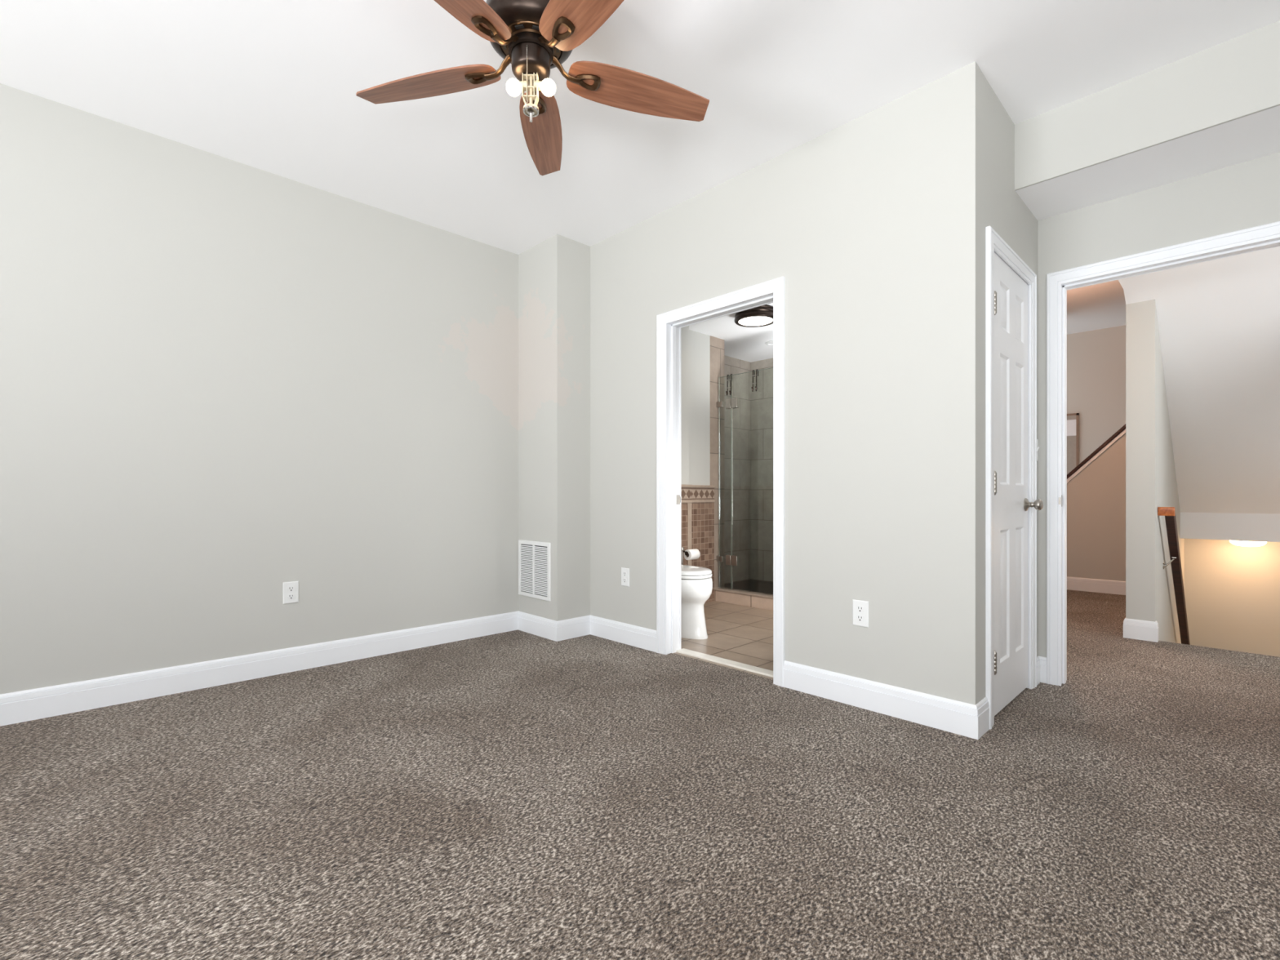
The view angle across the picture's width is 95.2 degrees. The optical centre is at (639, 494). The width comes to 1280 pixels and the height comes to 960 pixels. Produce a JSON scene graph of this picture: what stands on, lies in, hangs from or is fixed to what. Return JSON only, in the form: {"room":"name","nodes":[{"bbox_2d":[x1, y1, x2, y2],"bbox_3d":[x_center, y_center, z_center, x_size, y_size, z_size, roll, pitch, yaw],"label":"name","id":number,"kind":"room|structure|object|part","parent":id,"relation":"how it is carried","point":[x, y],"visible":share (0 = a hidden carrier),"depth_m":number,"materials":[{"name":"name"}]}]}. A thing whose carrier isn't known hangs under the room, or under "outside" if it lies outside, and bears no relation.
{"room":"empty bedroom","nodes":[
{"label":"empty bedroom","id":0,"kind":"room"},
{"bbox_2d":[0,83,518,694],"bbox_3d":[-2.830,-0.386,2.492,6.400,2.787,0.120,0,0,-44],"label":"wall","id":1,"kind":"structure","parent":0,"point":[224,382],"depth_m":3.04,"materials":[{"name":"beige paint"}]},
{"bbox_2d":[283,581,298,604],"bbox_3d":[-1.947,0.547,3.258,0.077,0.120,0.008,0,0,-44],"label":"wall outlet","id":2,"kind":"object","parent":1,"relation":"attached to","point":[291,589],"visible":1,"depth_m":3.25,"materials":[{"name":"white plastic"}]},
{"bbox_2d":[287,593,294,599],"bbox_3d":[-1.945,0.569,3.256,0.037,0.029,0.003,0,0,-44],"label":"receptacle","id":3,"kind":"object","parent":2,"relation":"attached to","point":[290,596],"depth_m":3.25,"materials":[{"name":"white plastic"}]},
{"bbox_2d":[287,586,294,591],"bbox_3d":[-1.945,0.525,3.256,0.037,0.029,0.003,0,0,-44],"label":"receptacle","id":4,"kind":"object","parent":2,"relation":"attached to","point":[290,588],"depth_m":3.25,"materials":[{"name":"white plastic"}]},
{"bbox_2d":[0,611,656,726],"bbox_3d":[-2.447,0.921,1.973,6.028,0.133,1.159,0,0,-44],"label":"baseboard","id":5,"kind":"structure","parent":1,"relation":"attached to","point":[21,706],"depth_m":3.21,"materials":[{"name":"white wood"}]},
{"bbox_2d":[518,234,590,621],"bbox_3d":[-0.622,-0.386,4.228,0.308,2.787,0.497,0,0,-44],"label":"wall","id":6,"kind":"structure","parent":0,"point":[554,273],"depth_m":4.06,"materials":[{"name":"beige paint"}]},
{"bbox_2d":[518,539,551,601],"bbox_3d":[-0.752,0.531,4.134,0.010,0.401,0.394,0,0,-44],"label":"air vent","id":7,"kind":"object","parent":6,"relation":"in","point":[534,557],"visible":1,"depth_m":4.12,"materials":[{"name":"white plastic"}]},
{"bbox_2d":[0,589,1279,959],"bbox_3d":[0.917,1.087,2.001,11.100,0.201,6.200,0,0,-44],"label":"floor","id":8,"kind":"structure","parent":0,"point":[517,794],"depth_m":1.80,"materials":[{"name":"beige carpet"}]},
{"bbox_2d":[680,546,688,564],"bbox_3d":[0.381,0.703,4.711,0.280,0.567,0.160,0,0,-44],"label":"toilet paper stand","id":9,"kind":"object","parent":8,"relation":"on","point":[686,553],"visible":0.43,"depth_m":4.66,"materials":[{"name":"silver metal"}]},
{"bbox_2d":[683,548,700,559],"bbox_3d":[0.422,0.488,4.750,0.110,0.085,0.085,0,0,-44],"label":"toilet paper roll","id":10,"kind":"object","parent":9,"relation":"hanging from","point":[694,553],"visible":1,"depth_m":4.72,"materials":[{"name":"white paper"}]},
{"bbox_2d":[680,564,712,639],"bbox_3d":[0.198,0.601,4.253,0.444,0.775,0.774,0,0,-44],"label":"toilet","id":11,"kind":"object","parent":8,"relation":"on","point":[696,582],"visible":0.29,"depth_m":3.99,"materials":[{"name":"ceramic"}]},
{"bbox_3d":[0.290,0.535,4.157,0.362,0.026,0.480,0,0,-44],"label":"lid","id":12,"kind":"part","parent":11,"relation":"part of","materials":[{"name":"ceramic"}]},
{"bbox_3d":[0.292,0.562,4.156,0.366,0.020,0.484,0,0,-44],"label":"seat","id":13,"kind":"part","parent":11,"relation":"part of","materials":[{"name":"ceramic"}]},
{"bbox_2d":[714,590,773,610],"bbox_3d":[1.253,0.937,4.917,0.125,0.102,2.323,0,0,-44],"label":"kerb","id":14,"kind":"object","parent":8,"relation":"on","point":[760,602],"depth_m":5.17,"materials":[{"name":"tile"}]},
{"bbox_2d":[713,586,773,599],"bbox_3d":[1.384,0.878,4.780,0.136,0.016,1.943,0,0,-44],"label":"sill","id":15,"kind":"structure","parent":14,"relation":"on","point":[719,588],"depth_m":5.20,"materials":[{"name":"stone"}]},
{"bbox_2d":[716,367,773,594],"bbox_3d":[1.036,-0.112,5.136,0.032,1.958,0.900,0,0,-44],"label":"shower enclosure","id":16,"kind":"object","parent":15,"relation":"on","point":[732,560],"visible":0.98,"depth_m":5.33,"materials":[{"name":"silver glass"}]},
{"bbox_2d":[725,373,733,395],"bbox_3d":[0.814,-1.003,5.335,0.052,0.200,0.089,0,0,26],"label":"towel hook","id":17,"kind":"object","parent":16,"relation":"attached to","point":[728,377],"visible":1,"depth_m":5.34,"materials":[{"name":"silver metal"}]},
{"bbox_2d":[751,368,758,391],"bbox_3d":[1.009,-1.003,5.134,0.052,0.200,0.089,0,0,26],"label":"towel hook","id":18,"kind":"object","parent":16,"relation":"attached to","point":[752,388],"visible":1,"depth_m":5.14,"materials":[{"name":"silver metal"}]},
{"bbox_2d":[0,0,1279,254],"bbox_3d":[-0.920,-1.809,0.744,6.753,0.100,5.289,0,0,-44],"label":"ceiling","id":19,"kind":"structure","parent":0,"point":[269,86],"depth_m":2.43,"materials":[{"name":"white paint"}]},
{"bbox_2d":[355,0,709,175],"bbox_3d":[-0.342,-1.500,1.929,1.275,0.519,1.249,0,0,-44],"label":"ceiling fan","id":20,"kind":"object","parent":19,"relation":"hanging from","point":[535,37],"visible":1,"depth_m":1.99,"materials":[{"name":"brown wood"}]},
{"bbox_3d":[-0.752,-1.447,2.067,0.540,0.040,0.150,0,0,15],"label":"blade","id":21,"kind":"part","parent":20,"relation":"part of","materials":[{"name":"brown wood"}]},
{"bbox_3d":[-0.582,-1.447,1.631,0.150,0.040,0.540,0,0,33],"label":"blade","id":22,"kind":"part","parent":20,"relation":"part of","materials":[{"name":"brown wood"}]},
{"bbox_3d":[-0.425,-1.370,1.966,0.051,0.051,0.051,0,0,-44],"label":"bulb","id":23,"kind":"part","parent":20,"relation":"part of","materials":[{"name":"white glass"}]},
{"bbox_2d":[519,80,526,90],"bbox_3d":[-0.394,-1.376,1.966,0.030,0.030,0.027,0,0,0],"label":"socket","id":24,"kind":"object","parent":20,"relation":"attached to","point":[522,84],"depth_m":1.96,"materials":[{"name":"beige plastic"}]},
{"bbox_3d":[-0.367,-1.350,1.899,0.006,0.221,0.010,0,0,0],"label":"pull chain","id":25,"kind":"part","parent":20,"relation":"part of","materials":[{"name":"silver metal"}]},
{"bbox_2d":[534,80,542,91],"bbox_3d":[-0.340,-1.376,1.966,0.030,0.030,0.027,0,0,0],"label":"socket","id":26,"kind":"object","parent":20,"relation":"attached to","point":[538,84],"depth_m":1.95,"materials":[{"name":"beige plastic"}]},
{"bbox_3d":[-0.390,-1.447,2.364,0.150,0.040,0.540,0,0,-3],"label":"blade","id":27,"kind":"part","parent":20,"relation":"part of","materials":[{"name":"brown wood"}]},
{"bbox_3d":[-0.308,-1.370,1.966,0.051,0.051,0.051,0,0,-44],"label":"bulb","id":28,"kind":"part","parent":20,"relation":"part of","materials":[{"name":"white glass"}]},
{"bbox_3d":[-0.115,-1.447,1.659,0.150,0.040,0.540,0,0,-39],"label":"blade","id":29,"kind":"part","parent":20,"relation":"part of","materials":[{"name":"brown wood"}]},
{"bbox_3d":[0.004,-1.447,2.111,0.540,0.040,0.150,0,0,-21],"label":"blade","id":30,"kind":"part","parent":20,"relation":"part of","materials":[{"name":"brown wood"}]},
{"bbox_2d":[680,325,710,484],"bbox_3d":[-0.029,-0.238,5.033,1.463,2.493,0.627,0,0,-44],"label":"wall","id":31,"kind":"structure","parent":0,"point":[695,345],"depth_m":5.23,"materials":[{"name":"grey paint"}]},
{"bbox_2d":[687,502,691,565],"bbox_3d":[0.418,0.525,5.027,0.050,0.925,0.028,0,0,-44],"label":"tile","id":32,"kind":"structure","parent":31,"relation":"attached to","point":[689,504],"depth_m":5.01,"materials":[{"name":"tile"}]},
{"bbox_2d":[680,502,714,602],"bbox_3d":[0.175,0.525,4.855,1.509,0.925,0.112,0,0,-44],"label":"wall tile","id":33,"kind":"structure","parent":31,"relation":"attached to","point":[702,513],"depth_m":5.29,"materials":[{"name":"tile"}]},
{"bbox_2d":[680,484,715,502],"bbox_3d":[0.181,-0.007,4.852,1.513,0.154,0.126,0,0,-44],"label":"trim","id":34,"kind":"structure","parent":31,"relation":"attached to","point":[689,493],"depth_m":5.24,"materials":[{"name":"tile"}]},
{"bbox_2d":[710,335,724,587],"bbox_3d":[0.539,-0.238,5.651,0.214,2.493,0.529,0,0,-44],"label":"shower wall","id":35,"kind":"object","parent":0,"point":[717,344],"visible":0.07,"depth_m":5.48,"materials":[{"name":"tile"}]},
{"bbox_2d":[688,302,773,362],"bbox_3d":[1.139,-1.515,4.825,2.852,0.100,2.550,0,0,-44],"label":"ceiling","id":36,"kind":"structure","parent":0,"point":[742,343],"depth_m":5.42,"materials":[{"name":"white paint"}]},
{"bbox_2d":[734,304,773,327],"bbox_3d":[0.921,-1.419,4.649,0.336,0.093,0.336,0,0,-44],"label":"bathroom ceiling light","id":37,"kind":"object","parent":36,"relation":"attached to","point":[761,316],"visible":0.8,"depth_m":4.55,"materials":[{"name":"brown metal"}]},
{"bbox_2d":[738,316,773,325],"bbox_3d":[0.921,-1.383,4.649,0.268,0.023,0.268,0,0,-44],"label":"diffuser","id":38,"kind":"object","parent":37,"relation":"attached to","point":[745,321],"depth_m":4.63,"materials":[{"name":"white glass"}]},
{"bbox_2d":[764,340,773,345],"bbox_3d":[1.287,-1.459,5.630,0.160,0.012,0.160,0,0,-44],"label":"ceiling vent","id":39,"kind":"object","parent":36,"relation":"in","point":[768,343],"visible":0.43,"depth_m":5.63,"materials":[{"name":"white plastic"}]},
{"bbox_2d":[724,355,750,583],"bbox_3d":[0.865,-0.238,6.231,1.060,2.493,0.150,0,0,-44],"label":"wall","id":40,"kind":"structure","parent":0,"point":[740,382],"depth_m":6.31,"materials":[{"name":"tile"}]},
{"bbox_2d":[724,579,773,594],"bbox_3d":[1.666,0.966,5.301,1.003,0.045,2.300,0,0,-44],"label":"floor","id":41,"kind":"structure","parent":0,"point":[760,586],"depth_m":6.04,"materials":[{"name":"black tile"}]},
{"bbox_2d":[750,358,773,582],"bbox_3d":[2.045,-0.238,5.702,0.100,2.493,2.550,0,0,-44],"label":"wall","id":42,"kind":"structure","parent":0,"point":[762,399],"depth_m":6.37,"materials":[{"name":"tile"}]},
{"bbox_2d":[590,61,984,705],"bbox_3d":[0.375,-0.386,3.478,0.120,2.787,2.962,0,0,-44],"label":"wall","id":43,"kind":"structure","parent":0,"point":[873,224],"depth_m":2.75,"materials":[{"name":"beige paint"}]},
{"bbox_2d":[621,567,629,586],"bbox_3d":[-0.099,0.548,3.875,0.008,0.120,0.077,0,0,-44],"label":"wall outlet","id":44,"kind":"object","parent":43,"relation":"attached to","point":[624,571],"visible":1,"depth_m":3.87,"materials":[{"name":"white plastic"}]},
{"bbox_2d":[656,275,785,687],"bbox_3d":[0.474,-0.066,3.375,0.158,2.108,0.910,0,0,-44],"label":"door frame","id":45,"kind":"structure","parent":43,"relation":"attached to","point":[669,324],"depth_m":3.60,"materials":[{"name":"white wood"}]},
{"bbox_3d":[0.241,0.033,3.679,0.040,0.060,0.005,0,0,-44],"label":"strike plate","id":46,"kind":"part","parent":45,"relation":"part of","materials":[{"name":"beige metal"}]},
{"bbox_2d":[676,648,773,677],"bbox_3d":[0.518,0.993,3.410,0.076,0.031,0.774,0,0,-44],"label":"threshold","id":47,"kind":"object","parent":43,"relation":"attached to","point":[704,656],"depth_m":3.40,"materials":[{"name":"stone"}]},
{"bbox_2d":[852,599,868,627],"bbox_3d":[1.024,0.553,2.714,0.008,0.120,0.077,0,0,-44],"label":"wall outlet","id":48,"kind":"object","parent":43,"relation":"attached to","point":[860,608],"visible":1,"depth_m":2.71,"materials":[{"name":"white plastic"}]},
{"bbox_2d":[856,614,863,621],"bbox_3d":[1.023,0.575,2.713,0.003,0.029,0.037,0,0,-44],"label":"receptacle","id":49,"kind":"object","parent":48,"relation":"attached to","point":[859,617],"depth_m":2.71,"materials":[{"name":"white plastic"}]},
{"bbox_2d":[856,605,864,612],"bbox_3d":[1.023,0.531,2.713,0.003,0.029,0.037,0,0,-44],"label":"receptacle","id":50,"kind":"object","parent":48,"relation":"attached to","point":[859,608],"depth_m":2.71,"materials":[{"name":"white plastic"}]},
{"bbox_2d":[783,660,989,739],"bbox_3d":[1.105,0.921,2.729,0.156,0.133,0.899,0,0,-44],"label":"baseboard","id":51,"kind":"structure","parent":43,"relation":"attached to","point":[966,719],"depth_m":2.60,"materials":[{"name":"white wood"}]},
{"bbox_2d":[984,76,1037,697],"bbox_3d":[1.745,-0.386,2.822,0.937,2.787,0.115,0,0,-44],"label":"wall","id":52,"kind":"structure","parent":0,"point":[1006,212],"depth_m":2.64,"materials":[{"name":"grey paint"}]},
{"bbox_2d":[986,226,1036,729],"bbox_3d":[1.711,-0.071,2.777,0.790,2.118,0.134,0,0,-44],"label":"door frame","id":53,"kind":"structure","parent":52,"relation":"attached to","point":[995,243],"depth_m":2.52,"materials":[{"name":"white wood"}]},
{"bbox_2d":[994,252,1043,715],"bbox_3d":[1.761,-0.045,2.736,0.638,2.039,0.110,0,0,-44],"label":"door","id":54,"kind":"structure","parent":52,"relation":"in","point":[1011,504],"depth_m":2.73,"materials":[{"name":"white wood"}]},
{"bbox_3d":[1.960,0.051,2.904,0.066,0.066,0.074,0,0,-44],"label":"knob","id":55,"kind":"part","parent":54,"relation":"part of","materials":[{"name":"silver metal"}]},
{"bbox_2d":[1036,439,1039,461],"bbox_3d":[2.075,-0.234,3.050,0.070,0.115,0.018,0,0,-44],"label":"light switch","id":56,"kind":"object","parent":52,"relation":"attached to","point":[1037,446],"visible":0.46,"depth_m":3.06,"materials":[{"name":"white plastic"}]},
{"bbox_3d":[2.071,-0.234,3.054,0.070,0.115,0.006,0,0,-44],"label":"plate","id":57,"kind":"part","parent":56,"relation":"part of","materials":[{"name":"white plastic"}]},
{"bbox_2d":[1036,656,1046,684],"bbox_3d":[2.083,0.921,3.039,0.109,0.133,0.045,0,0,-44],"label":"baseboard","id":58,"kind":"structure","parent":52,"relation":"attached to","point":[1041,661],"depth_m":3.06,"materials":[{"name":"white wood"}]},
{"bbox_2d":[1066,433,1125,581],"bbox_3d":[4.678,0.060,5.908,0.100,1.857,0.856,0,0,-44],"label":"wall","id":59,"kind":"structure","parent":0,"point":[1096,495],"depth_m":5.88,"materials":[{"name":"grey paint"}]},
{"bbox_2d":[1066,576,1125,595],"bbox_3d":[4.636,0.921,5.869,0.014,0.133,0.856,0,0,-44],"label":"baseboard","id":60,"kind":"structure","parent":59,"relation":"attached to","point":[1104,586],"depth_m":5.89,"materials":[{"name":"white wood"}]},
{"bbox_2d":[1066,428,1125,483],"bbox_3d":[4.676,-0.431,5.906,0.125,0.926,0.856,0,0,-44],"label":"trim","id":61,"kind":"structure","parent":59,"relation":"attached to","point":[1123,432],"depth_m":5.89,"materials":[{"name":"white wood"}]},
{"bbox_2d":[1066,424,1125,479],"bbox_3d":[4.678,-0.473,5.909,0.158,0.923,0.856,0,0,-44],"label":"cap rail","id":62,"kind":"object","parent":61,"relation":"on","point":[1123,427],"visible":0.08,"depth_m":5.88,"materials":[{"name":"brown wood"}]},
{"bbox_2d":[1066,324,1125,463],"bbox_3d":[5.048,-0.452,6.935,0.100,2.920,1.856,0,0,-44],"label":"wall","id":63,"kind":"structure","parent":0,"point":[1096,358],"depth_m":6.68,"materials":[{"name":"grey paint"}]},
{"bbox_2d":[1066,413,1079,474],"bbox_3d":[4.884,-0.419,7.011,0.030,1.054,0.619,0,0,-44],"label":"window","id":64,"kind":"structure","parent":63,"relation":"in","point":[1073,420],"depth_m":6.83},
{"bbox_3d":[4.891,-0.302,7.018,0.006,0.770,0.575,0,0,-44],"label":"pane","id":65,"kind":"part","parent":64,"relation":"part of","materials":[{"name":"beige glass"}]},
{"bbox_2d":[1066,419,1075,435],"bbox_3d":[4.886,-0.781,7.012,0.005,0.189,0.575,0,0,-44],"label":"blind","id":66,"kind":"object","parent":64,"relation":"attached to","point":[1071,424],"depth_m":6.84,"materials":[{"name":"white fabric"}]},
{"bbox_2d":[1066,280,1125,334],"bbox_3d":[3.421,-1.928,5.370,4.815,0.088,1.841,0,0,-44],"label":"ceiling","id":67,"kind":"structure","parent":0,"point":[1101,305],"depth_m":5.88,"materials":[{"name":"white paint"}]},
{"bbox_2d":[1014,20,1279,191],"bbox_3d":[2.512,-1.614,2.033,0.012,0.330,2.127,0,0,-44],"label":"wall","id":68,"kind":"structure","parent":0,"point":[1237,77],"depth_m":2.42,"materials":[{"name":"grey paint"}]},
{"bbox_2d":[1015,105,1279,221],"bbox_3d":[2.682,-1.459,2.197,0.460,0.020,2.127,0,0,-44],"label":"ceiling","id":69,"kind":"structure","parent":0,"point":[1255,135],"depth_m":2.58,"materials":[{"name":"white paint"}]},
{"bbox_2d":[1125,299,1184,643],"bbox_3d":[4.552,1.048,5.085,3.185,5.880,0.152,0,0,-44],"label":"wall column","id":70,"kind":"structure","parent":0,"point":[1151,483],"depth_m":4.00,"materials":[{"name":"grey paint"}]},
{"bbox_2d":[1123,617,1158,642],"bbox_3d":[4.188,0.921,4.733,2.199,0.133,0.180,0,0,-44],"label":"baseboard","id":71,"kind":"structure","parent":70,"relation":"attached to","point":[1139,629],"depth_m":3.97,"materials":[{"name":"white wood"}]},
{"bbox_2d":[1157,506,1190,644],"bbox_3d":[4.491,1.038,4.859,2.487,1.905,0.088,0,0,-44],"label":"stair handrail","id":72,"kind":"object","parent":70,"relation":"attached to","point":[1169,513],"visible":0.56,"depth_m":4.37,"materials":[{"name":"brown wood"}]},
{"bbox_2d":[1037,151,1279,657],"bbox_3d":[2.972,-0.452,2.285,0.120,2.920,3.850,0,0,-44],"label":"wall","id":73,"kind":"structure","parent":0,"point":[1246,194],"depth_m":2.81,"materials":[{"name":"grey paint"}]},
{"bbox_2d":[1046,221,1279,685],"bbox_3d":[2.492,-0.082,2.781,0.158,2.140,0.910,0,0,-44],"label":"door frame","id":74,"kind":"structure","parent":73,"relation":"attached to","point":[1264,237],"depth_m":3.02,"materials":[{"name":"white wood"}]},
{"bbox_3d":[2.183,0.033,3.030,0.050,0.060,0.009,0,0,-44],"label":"strike plate","id":75,"kind":"part","parent":74,"relation":"part of","materials":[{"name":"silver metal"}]},
{"bbox_2d":[1118,246,1279,542],"bbox_3d":[4.856,-0.731,3.492,4.265,2.283,2.864,0,0,-44],"label":"ceiling","id":76,"kind":"structure","parent":0,"point":[1219,320],"depth_m":4.26,"materials":[{"name":"white paint"}]},
{"bbox_2d":[1229,540,1266,546],"bbox_3d":[5.559,0.444,5.342,0.246,0.066,0.246,0,0,-44],"label":"ceiling light","id":77,"kind":"object","parent":76,"relation":"attached to","point":[1240,543],"visible":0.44,"depth_m":5.27,"materials":[{"name":"white"}]},
{"bbox_2d":[1184,538,1279,657],"bbox_3d":[5.968,2.178,5.409,0.100,3.620,1.392,0,0,-44],"label":"wall","id":78,"kind":"structure","parent":0,"point":[1232,592],"depth_m":5.61,"materials":[{"name":"grey paint"}]}
]}

